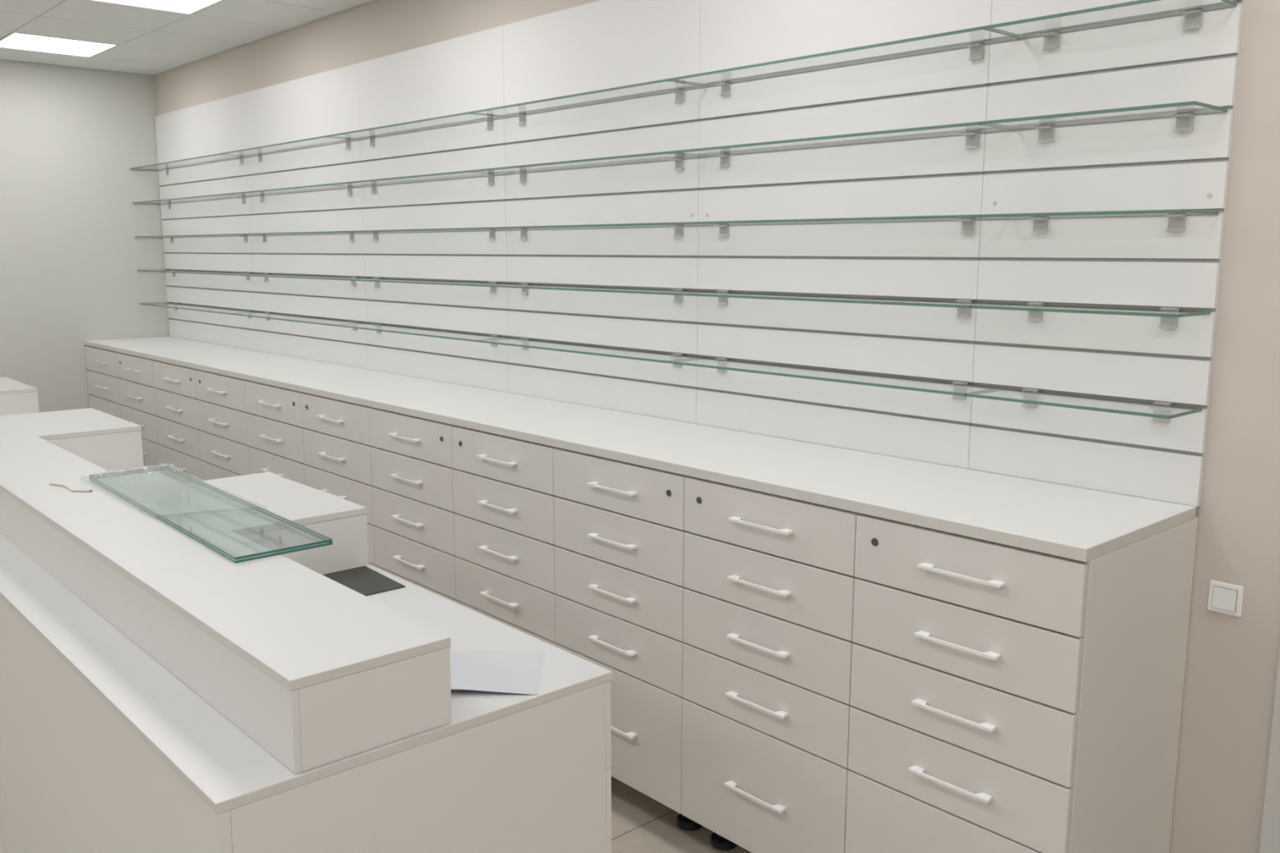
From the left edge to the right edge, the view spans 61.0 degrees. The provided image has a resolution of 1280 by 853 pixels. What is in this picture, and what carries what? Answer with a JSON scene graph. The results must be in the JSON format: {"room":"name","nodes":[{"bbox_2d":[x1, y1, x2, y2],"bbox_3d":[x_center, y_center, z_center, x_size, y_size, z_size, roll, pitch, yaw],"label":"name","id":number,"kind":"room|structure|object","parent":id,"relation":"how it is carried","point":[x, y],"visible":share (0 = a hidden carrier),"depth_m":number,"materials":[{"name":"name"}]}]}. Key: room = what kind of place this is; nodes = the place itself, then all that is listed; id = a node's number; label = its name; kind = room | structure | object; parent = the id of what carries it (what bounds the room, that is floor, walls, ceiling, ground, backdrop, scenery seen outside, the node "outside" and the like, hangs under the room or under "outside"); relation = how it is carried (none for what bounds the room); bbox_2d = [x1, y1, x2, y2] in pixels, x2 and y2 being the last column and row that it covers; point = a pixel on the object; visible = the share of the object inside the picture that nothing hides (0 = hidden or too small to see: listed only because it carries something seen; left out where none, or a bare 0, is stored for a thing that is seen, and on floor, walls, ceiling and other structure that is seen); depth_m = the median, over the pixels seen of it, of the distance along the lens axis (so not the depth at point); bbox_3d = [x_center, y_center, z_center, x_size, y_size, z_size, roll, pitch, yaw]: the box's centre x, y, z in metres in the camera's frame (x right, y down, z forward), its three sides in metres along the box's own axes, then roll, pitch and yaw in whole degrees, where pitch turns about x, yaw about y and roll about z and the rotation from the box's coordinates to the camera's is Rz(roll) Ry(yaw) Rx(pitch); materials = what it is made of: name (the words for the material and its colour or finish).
{"room":"pharmacy","nodes":[
{"label":"pharmacy","id":0,"kind":"room"},
{"bbox_2d":[0,58,169,412],"bbox_3d":[-5.854,-0.782,6.177,6.120,3.400,0.120,-8,12,-42],"label":"wall","id":1,"kind":"structure","parent":0,"point":[71,138],"depth_m":7.69,"materials":[{"name":"grey paint"}]},
{"bbox_2d":[0,0,373,75],"bbox_3d":[-2.053,-1.620,1.791,6.320,0.100,11.400,-8,12,-42],"label":"ceiling","id":2,"kind":"structure","parent":0,"point":[153,42],"depth_m":6.21,"materials":[{"name":"tile"}]},
{"bbox_2d":[0,31,118,57],"bbox_3d":[-3.654,-2.386,6.773,0.584,0.022,0.584,-8,12,-42],"label":"recessed light","id":3,"kind":"object","parent":2,"relation":"in","point":[14,40],"visible":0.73,"depth_m":6.76,"materials":[{"name":"white plastic"}]},
{"bbox_2d":[93,0,222,14],"bbox_3d":[-2.450,-2.172,5.460,0.584,0.022,0.584,-8,12,-42],"label":"recessed light","id":4,"kind":"object","parent":2,"relation":"in","point":[185,6],"visible":1,"depth_m":5.64,"materials":[{"name":"white plastic"}]},
{"bbox_2d":[0,776,751,852],"bbox_3d":[-2.059,1.621,2.315,6.320,0.100,11.400,-8,12,-42],"label":"floor","id":5,"kind":"structure","parent":0,"point":[640,824],"depth_m":3.65,"materials":[{"name":"tile"}]},
{"bbox_2d":[84,345,121,418],"bbox_3d":[-3.542,0.041,7.848,0.642,1.250,0.725,-8,12,-42],"label":"cabinet","id":6,"kind":"object","parent":5,"relation":"on","point":[102,374],"visible":0.14,"depth_m":7.57,"materials":[{"name":"white laminate"}]},
{"bbox_2d":[83,336,1196,562],"bbox_3d":[-1.290,-0.191,5.299,0.600,0.030,7.425,-8,12,-42],"label":"countertop","id":7,"kind":"structure","parent":6,"relation":"on","point":[1085,525],"depth_m":3.40,"materials":[{"name":"white laminate"}]},
{"bbox_2d":[116,352,160,472],"bbox_3d":[-3.064,0.126,7.327,0.642,1.250,0.699,-8,12,-42],"label":"cabinet","id":8,"kind":"object","parent":5,"relation":"on","point":[136,386],"visible":0.27,"depth_m":7.03,"materials":[{"name":"white laminate"}]},
{"bbox_2d":[152,360,202,483],"bbox_3d":[-2.587,0.211,6.807,0.642,1.250,0.719,-8,12,-42],"label":"cabinet","id":9,"kind":"object","parent":5,"relation":"on","point":[178,429],"visible":0.24,"depth_m":6.55,"materials":[{"name":"white laminate"}]},
{"bbox_2d":[195,369,249,480],"bbox_3d":[-2.110,0.296,6.287,0.642,1.250,0.701,-8,12,-42],"label":"cabinet","id":10,"kind":"object","parent":5,"relation":"on","point":[222,412],"visible":0.16,"depth_m":6.03,"materials":[{"name":"white laminate"}]},
{"bbox_2d":[244,380,306,485],"bbox_3d":[-1.647,0.378,5.782,0.642,1.250,0.676,-8,12,-42],"label":"cabinet","id":11,"kind":"object","parent":5,"relation":"on","point":[274,419],"visible":0.25,"depth_m":5.51,"materials":[{"name":"white laminate"}]},
{"bbox_2d":[0,598,611,852],"bbox_3d":[-2.610,0.708,4.736,0.925,0.929,6.583,-8,12,-41],"label":"counter base","id":12,"kind":"object","parent":5,"relation":"on","point":[75,777],"visible":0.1,"depth_m":2.41,"materials":[{"name":"white"}]},
{"bbox_2d":[0,465,612,814],"bbox_3d":[-2.608,0.239,4.660,0.929,0.020,6.584,-8,12,-41],"label":"countertop","id":13,"kind":"structure","parent":12,"relation":"on","point":[228,770],"depth_m":2.48,"materials":[{"name":"grey"}]},
{"bbox_2d":[0,377,451,773],"bbox_3d":[-2.557,0.124,4.694,0.771,0.195,6.575,-8,12,-41],"label":"raised counter","id":14,"kind":"object","parent":13,"relation":"on","point":[317,671],"depth_m":2.67,"materials":[{"name":"grey"}]},
{"bbox_2d":[88,467,333,563],"bbox_3d":[-1.373,0.249,3.348,0.290,0.007,1.348,-8,12,-42],"label":"sheet","id":15,"kind":"object","parent":14,"relation":"on","point":[160,469],"visible":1,"depth_m":3.18,"materials":[{"name":"teal"}]},
{"bbox_2d":[88,466,332,559],"bbox_3d":[-1.374,0.241,3.350,0.290,0.007,1.348,-8,12,-42],"label":"sheet","id":16,"kind":"object","parent":15,"relation":"on","point":[329,540],"visible":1,"depth_m":3.18,"materials":[{"name":"teal"}]},
{"bbox_2d":[322,565,404,595],"bbox_3d":[-0.856,0.464,3.208,0.238,0.004,0.268,-8,12,-42],"label":"desk pad","id":17,"kind":"object","parent":13,"relation":"on","point":[364,580],"visible":0.6,"depth_m":3.23,"materials":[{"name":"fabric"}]},
{"bbox_2d":[449,651,544,694],"bbox_3d":[-0.365,0.568,2.536,0.267,0.015,0.264,0,9,-1],"label":"paper sheet","id":18,"kind":"object","parent":13,"relation":"on","point":[505,672],"visible":0.73,"depth_m":2.54,"materials":[{"name":"grey paper"}]},
{"bbox_2d":[301,392,376,567],"bbox_3d":[-1.195,0.459,5.290,0.642,1.250,0.668,-8,12,-42],"label":"cabinet","id":19,"kind":"object","parent":5,"relation":"on","point":[337,446],"visible":0.26,"depth_m":5.00,"materials":[{"name":"white laminate"}]},
{"bbox_2d":[368,407,457,602],"bbox_3d":[-0.749,0.538,4.803,0.642,1.250,0.661,-8,12,-42],"label":"cabinet","id":20,"kind":"object","parent":5,"relation":"on","point":[411,456],"visible":0.32,"depth_m":4.54,"materials":[{"name":"white laminate"}]},
{"bbox_2d":[451,425,557,646],"bbox_3d":[-0.307,0.617,4.322,0.642,1.250,0.652,-8,12,-42],"label":"cabinet","id":21,"kind":"object","parent":5,"relation":"on","point":[504,497],"visible":0.24,"depth_m":4.06,"materials":[{"name":"white laminate"}]},
{"bbox_2d":[553,447,702,831],"bbox_3d":[0.131,0.695,3.844,0.642,1.250,0.651,-8,12,-42],"label":"cabinet","id":22,"kind":"object","parent":5,"relation":"on","point":[619,526],"visible":0.52,"depth_m":3.58,"materials":[{"name":"white laminate"}]},
{"bbox_2d":[681,475,860,852],"bbox_3d":[0.565,0.772,3.370,0.642,1.250,0.641,-8,12,-42],"label":"cabinet","id":23,"kind":"object","parent":5,"relation":"on","point":[768,579],"visible":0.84,"depth_m":3.14,"materials":[{"name":"white laminate"}]},
{"bbox_2d":[844,513,1198,852],"bbox_3d":[0.989,0.848,2.908,0.642,1.250,0.620,-8,12,-42],"label":"cabinet","id":24,"kind":"object","parent":5,"relation":"on","point":[1004,699],"visible":0.99,"depth_m":2.66,"materials":[{"name":"white laminate"}]},
{"bbox_2d":[154,0,1279,852],"bbox_3d":[0.257,-0.436,4.103,0.120,3.400,11.400,-8,12,-42],"label":"wall","id":25,"kind":"structure","parent":0,"point":[1231,664],"depth_m":2.76,"materials":[{"name":"beige paint"}]},
{"bbox_2d":[155,93,257,351],"bbox_3d":[-3.021,-1.381,7.491,0.049,1.612,1.600,-8,12,-42],"label":"panel","id":26,"kind":"object","parent":25,"relation":"attached to","point":[218,126],"depth_m":7.42,"materials":[{"name":"white laminate"}]},
{"bbox_2d":[134,234,230,237],"bbox_3d":[-3.068,-1.300,7.414,0.197,0.008,1.672,-8,12,-42],"label":"glass shelf","id":27,"kind":"object","parent":26,"relation":"attached to","point":[200,235],"visible":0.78,"depth_m":7.25,"materials":[{"name":"green"}]},
{"bbox_2d":[137,269,248,275],"bbox_3d":[-3.069,-1.059,7.452,0.197,0.008,1.672,-8,12,-42],"label":"glass shelf","id":28,"kind":"object","parent":26,"relation":"attached to","point":[158,270],"visible":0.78,"depth_m":7.30,"materials":[{"name":"green"}]},
{"bbox_2d":[139,302,254,314],"bbox_3d":[-3.069,-0.818,7.491,0.197,0.008,1.672,-8,12,-42],"label":"glass shelf","id":29,"kind":"object","parent":26,"relation":"attached to","point":[204,308],"visible":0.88,"depth_m":7.38,"materials":[{"name":"green"}]},
{"bbox_3d":[-3.435,-1.850,7.866,0.032,0.053,0.043,-8,12,-42],"label":"shelf bracket","id":30,"kind":"object","parent":26,"relation":"attached to","visible":0},
{"bbox_2d":[129,153,247,170],"bbox_3d":[-3.067,-1.781,7.336,0.197,0.008,1.672,-8,12,-42],"label":"glass shelf","id":31,"kind":"object","parent":30,"relation":"on","point":[212,157],"visible":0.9,"depth_m":7.24,"materials":[{"name":"green"}]},
{"bbox_3d":[-3.435,-1.609,7.905,0.032,0.053,0.043,-8,12,-42],"label":"shelf bracket","id":32,"kind":"object","parent":26,"relation":"attached to","visible":0},
{"bbox_2d":[132,194,250,204],"bbox_3d":[-3.068,-1.540,7.375,0.197,0.008,1.672,-8,12,-42],"label":"glass shelf","id":33,"kind":"object","parent":32,"relation":"on","point":[215,197],"visible":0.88,"depth_m":7.27,"materials":[{"name":"green"}]},
{"bbox_2d":[243,63,368,368],"bbox_3d":[-1.988,-1.197,6.365,0.049,1.612,1.473,-8,12,-42],"label":"panel","id":34,"kind":"object","parent":25,"relation":"attached to","point":[326,103],"depth_m":6.30,"materials":[{"name":"white laminate"}]},
{"bbox_2d":[224,231,342,235],"bbox_3d":[-2.034,-1.115,6.285,0.197,0.008,1.408,-8,12,-42],"label":"glass shelf","id":35,"kind":"object","parent":34,"relation":"attached to","point":[325,232],"visible":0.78,"depth_m":6.21,"materials":[{"name":"green"}]},
{"bbox_2d":[226,273,350,279],"bbox_3d":[-2.034,-0.875,6.324,0.197,0.008,1.408,-8,12,-42],"label":"glass shelf","id":36,"kind":"object","parent":34,"relation":"attached to","point":[309,277],"visible":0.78,"depth_m":6.24,"materials":[{"name":"green"}]},
{"bbox_2d":[219,135,359,156],"bbox_3d":[-2.033,-1.597,6.208,0.197,0.008,1.408,-8,12,-42],"label":"glass shelf","id":37,"kind":"object","parent":34,"relation":"on","point":[320,140],"visible":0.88,"depth_m":6.13,"materials":[{"name":"green"}]},
{"bbox_2d":[222,183,357,196],"bbox_3d":[-2.033,-1.356,6.247,0.197,0.008,1.408,-8,12,-42],"label":"glass shelf","id":38,"kind":"object","parent":34,"relation":"attached to","point":[317,187],"visible":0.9,"depth_m":6.16,"materials":[{"name":"green"}]},
{"bbox_2d":[228,311,366,325],"bbox_3d":[-2.034,-0.634,6.363,0.197,0.008,1.408,-8,12,-42],"label":"glass shelf","id":39,"kind":"object","parent":34,"relation":"attached to","point":[255,314],"visible":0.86,"depth_m":6.27,"materials":[{"name":"green"}]},
{"bbox_2d":[356,25,511,392],"bbox_3d":[-1.049,-1.030,5.340,0.049,1.612,1.323,-8,12,-42],"label":"panel","id":40,"kind":"object","parent":25,"relation":"attached to","point":[464,73],"depth_m":5.28,"materials":[{"name":"white laminate"}]},
{"bbox_2d":[328,227,484,233],"bbox_3d":[-1.111,-0.951,5.279,0.197,0.008,1.338,-8,12,-42],"label":"glass shelf","id":41,"kind":"object","parent":40,"relation":"on","point":[451,229],"visible":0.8,"depth_m":5.19,"materials":[{"name":"green"}]},
{"bbox_2d":[324,111,503,139],"bbox_3d":[-1.110,-1.433,5.202,0.197,0.008,1.338,-8,12,-42],"label":"glass shelf","id":42,"kind":"object","parent":40,"relation":"on","point":[463,117],"visible":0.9,"depth_m":5.11,"materials":[{"name":"green"}]},
{"bbox_2d":[331,277,497,285],"bbox_3d":[-1.111,-0.710,5.318,0.197,0.008,1.338,-8,12,-42],"label":"glass shelf","id":43,"kind":"object","parent":40,"relation":"attached to","point":[364,279],"visible":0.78,"depth_m":5.21,"materials":[{"name":"green"}]},
{"bbox_2d":[327,169,506,186],"bbox_3d":[-1.110,-1.192,5.240,0.197,0.008,1.338,-8,12,-42],"label":"glass shelf","id":44,"kind":"object","parent":40,"relation":"attached to","point":[463,174],"visible":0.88,"depth_m":5.15,"materials":[{"name":"green"}]},
{"bbox_2d":[333,323,509,341],"bbox_3d":[-1.112,-0.470,5.357,0.197,0.008,1.338,-8,12,-42],"label":"glass shelf","id":45,"kind":"object","parent":40,"relation":"attached to","point":[380,327],"visible":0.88,"depth_m":5.26,"materials":[{"name":"green"}]},
{"bbox_2d":[502,0,702,423],"bbox_3d":[-0.197,-0.878,4.412,0.049,1.612,1.210,-8,12,-42],"label":"panel","id":46,"kind":"object","parent":25,"relation":"attached to","point":[601,44],"depth_m":4.35,"materials":[{"name":"white laminate"}]},
{"bbox_2d":[471,222,698,230],"bbox_3d":[-0.247,-0.797,4.337,0.197,0.008,1.233,-8,12,-42],"label":"glass shelf","id":47,"kind":"object","parent":46,"relation":"on","point":[639,224],"visible":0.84,"depth_m":4.23,"materials":[{"name":"green"}]},
{"bbox_2d":[468,78,706,117],"bbox_3d":[-0.246,-1.279,4.260,0.197,0.008,1.233,-8,12,-42],"label":"glass shelf","id":48,"kind":"object","parent":46,"relation":"attached to","point":[507,111],"visible":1,"depth_m":4.41,"materials":[{"name":"green"}]},
{"bbox_2d":[470,151,706,174],"bbox_3d":[-0.246,-1.038,4.298,0.197,0.008,1.233,-8,12,-42],"label":"glass shelf","id":49,"kind":"object","parent":46,"relation":"on","point":[659,156],"visible":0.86,"depth_m":4.21,"materials":[{"name":"green"}]},
{"bbox_2d":[474,337,702,363],"bbox_3d":[-0.248,-0.316,4.415,0.197,0.008,1.233,-8,12,-42],"label":"glass shelf","id":50,"kind":"object","parent":46,"relation":"on","point":[548,345],"visible":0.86,"depth_m":4.33,"materials":[{"name":"green"}]},
{"bbox_2d":[472,283,704,294],"bbox_3d":[-0.247,-0.557,4.376,0.197,0.008,1.233,-8,12,-42],"label":"glass shelf","id":51,"kind":"object","parent":46,"relation":"on","point":[640,291],"visible":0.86,"depth_m":4.27,"materials":[{"name":"green"}]},
{"bbox_2d":[696,0,992,468],"bbox_3d":[0.596,-0.737,3.548,0.049,1.612,1.149,-8,12,-42],"label":"panel","id":52,"kind":"object","parent":25,"relation":"attached to","point":[932,260],"depth_m":3.50,"materials":[{"name":"white"}]},
{"bbox_2d":[666,357,999,396],"bbox_3d":[0.572,-0.170,3.522,0.197,0.008,1.205,-8,12,-42],"label":"glass shelf","id":53,"kind":"object","parent":52,"relation":"on","point":[893,382],"visible":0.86,"depth_m":3.43,"materials":[{"name":"green"}]},
{"bbox_2d":[666,291,1003,308],"bbox_3d":[0.572,-0.411,3.483,0.197,0.008,1.205,-8,12,-42],"label":"glass shelf","id":54,"kind":"object","parent":52,"relation":"on","point":[951,304],"visible":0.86,"depth_m":3.37,"materials":[{"name":"green"}]},
{"bbox_2d":[666,214,1011,226],"bbox_3d":[0.573,-0.651,3.444,0.197,0.008,1.205,-8,12,-42],"label":"glass shelf","id":55,"kind":"object","parent":52,"relation":"on","point":[953,217],"visible":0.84,"depth_m":3.34,"materials":[{"name":"green"}]},
{"bbox_2d":[667,121,1016,156],"bbox_3d":[0.573,-0.892,3.405,0.197,0.008,1.205,-8,12,-42],"label":"glass shelf","id":56,"kind":"object","parent":52,"relation":"on","point":[957,129],"visible":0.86,"depth_m":3.30,"materials":[{"name":"green"}]},
{"bbox_2d":[667,26,1021,86],"bbox_3d":[0.574,-1.133,3.366,0.197,0.008,1.205,-8,12,-42],"label":"glass shelf","id":57,"kind":"object","parent":52,"relation":"on","point":[673,79],"visible":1,"depth_m":3.30,"materials":[{"name":"green"}]},
{"bbox_2d":[968,0,1244,506],"bbox_3d":[1.202,-0.629,2.886,0.049,1.612,0.656,-8,12,-42],"label":"panel","id":58,"kind":"object","parent":25,"relation":"attached to","point":[1141,164],"depth_m":2.89,"materials":[{"name":"white"}]},
{"bbox_2d":[966,387,1202,418],"bbox_3d":[1.162,-0.065,2.878,0.197,0.008,0.550,-8,12,-42],"label":"glass shelf","id":59,"kind":"object","parent":58,"relation":"attached to","point":[995,394],"visible":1,"depth_m":2.89,"materials":[{"name":"green"}]},
{"bbox_2d":[970,302,1210,317],"bbox_3d":[1.163,-0.306,2.839,0.197,0.008,0.550,-8,12,-42],"label":"glass shelf","id":60,"kind":"object","parent":58,"relation":"attached to","point":[1006,306],"visible":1,"depth_m":2.78,"materials":[{"name":"green"}]},
{"bbox_2d":[975,208,1218,218],"bbox_3d":[1.163,-0.546,2.800,0.197,0.008,0.550,-8,12,-42],"label":"glass shelf","id":61,"kind":"object","parent":58,"relation":"on","point":[1172,211],"visible":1,"depth_m":2.71,"materials":[{"name":"green"}]},
{"bbox_2d":[979,101,1227,129],"bbox_3d":[1.163,-0.787,2.761,0.197,0.008,0.550,-8,12,-42],"label":"glass shelf","id":62,"kind":"object","parent":58,"relation":"attached to","point":[1162,110],"visible":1,"depth_m":2.71,"materials":[{"name":"green"}]},
{"bbox_2d":[984,0,1236,38],"bbox_3d":[1.164,-1.028,2.723,0.197,0.008,0.550,-8,12,-42],"label":"glass shelf","id":63,"kind":"object","parent":58,"relation":"on","point":[1231,3],"visible":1,"depth_m":2.74,"materials":[{"name":"green"}]},
{"bbox_2d":[1207,580,1244,617],"bbox_3d":[1.488,0.438,2.764,0.015,0.080,0.080,-8,12,-42],"label":"light switch","id":64,"kind":"object","parent":25,"relation":"attached to","point":[1226,598],"visible":1,"depth_m":2.76,"materials":[{"name":"white plastic"}]},
{"bbox_2d":[1258,643,1279,852],"bbox_3d":[1.948,0.513,2.338,0.114,2.095,0.990,-8,12,-42],"label":"door","id":65,"kind":"structure","parent":25,"relation":"in","point":[1269,841],"depth_m":2.72,"materials":[{"name":"grey"}]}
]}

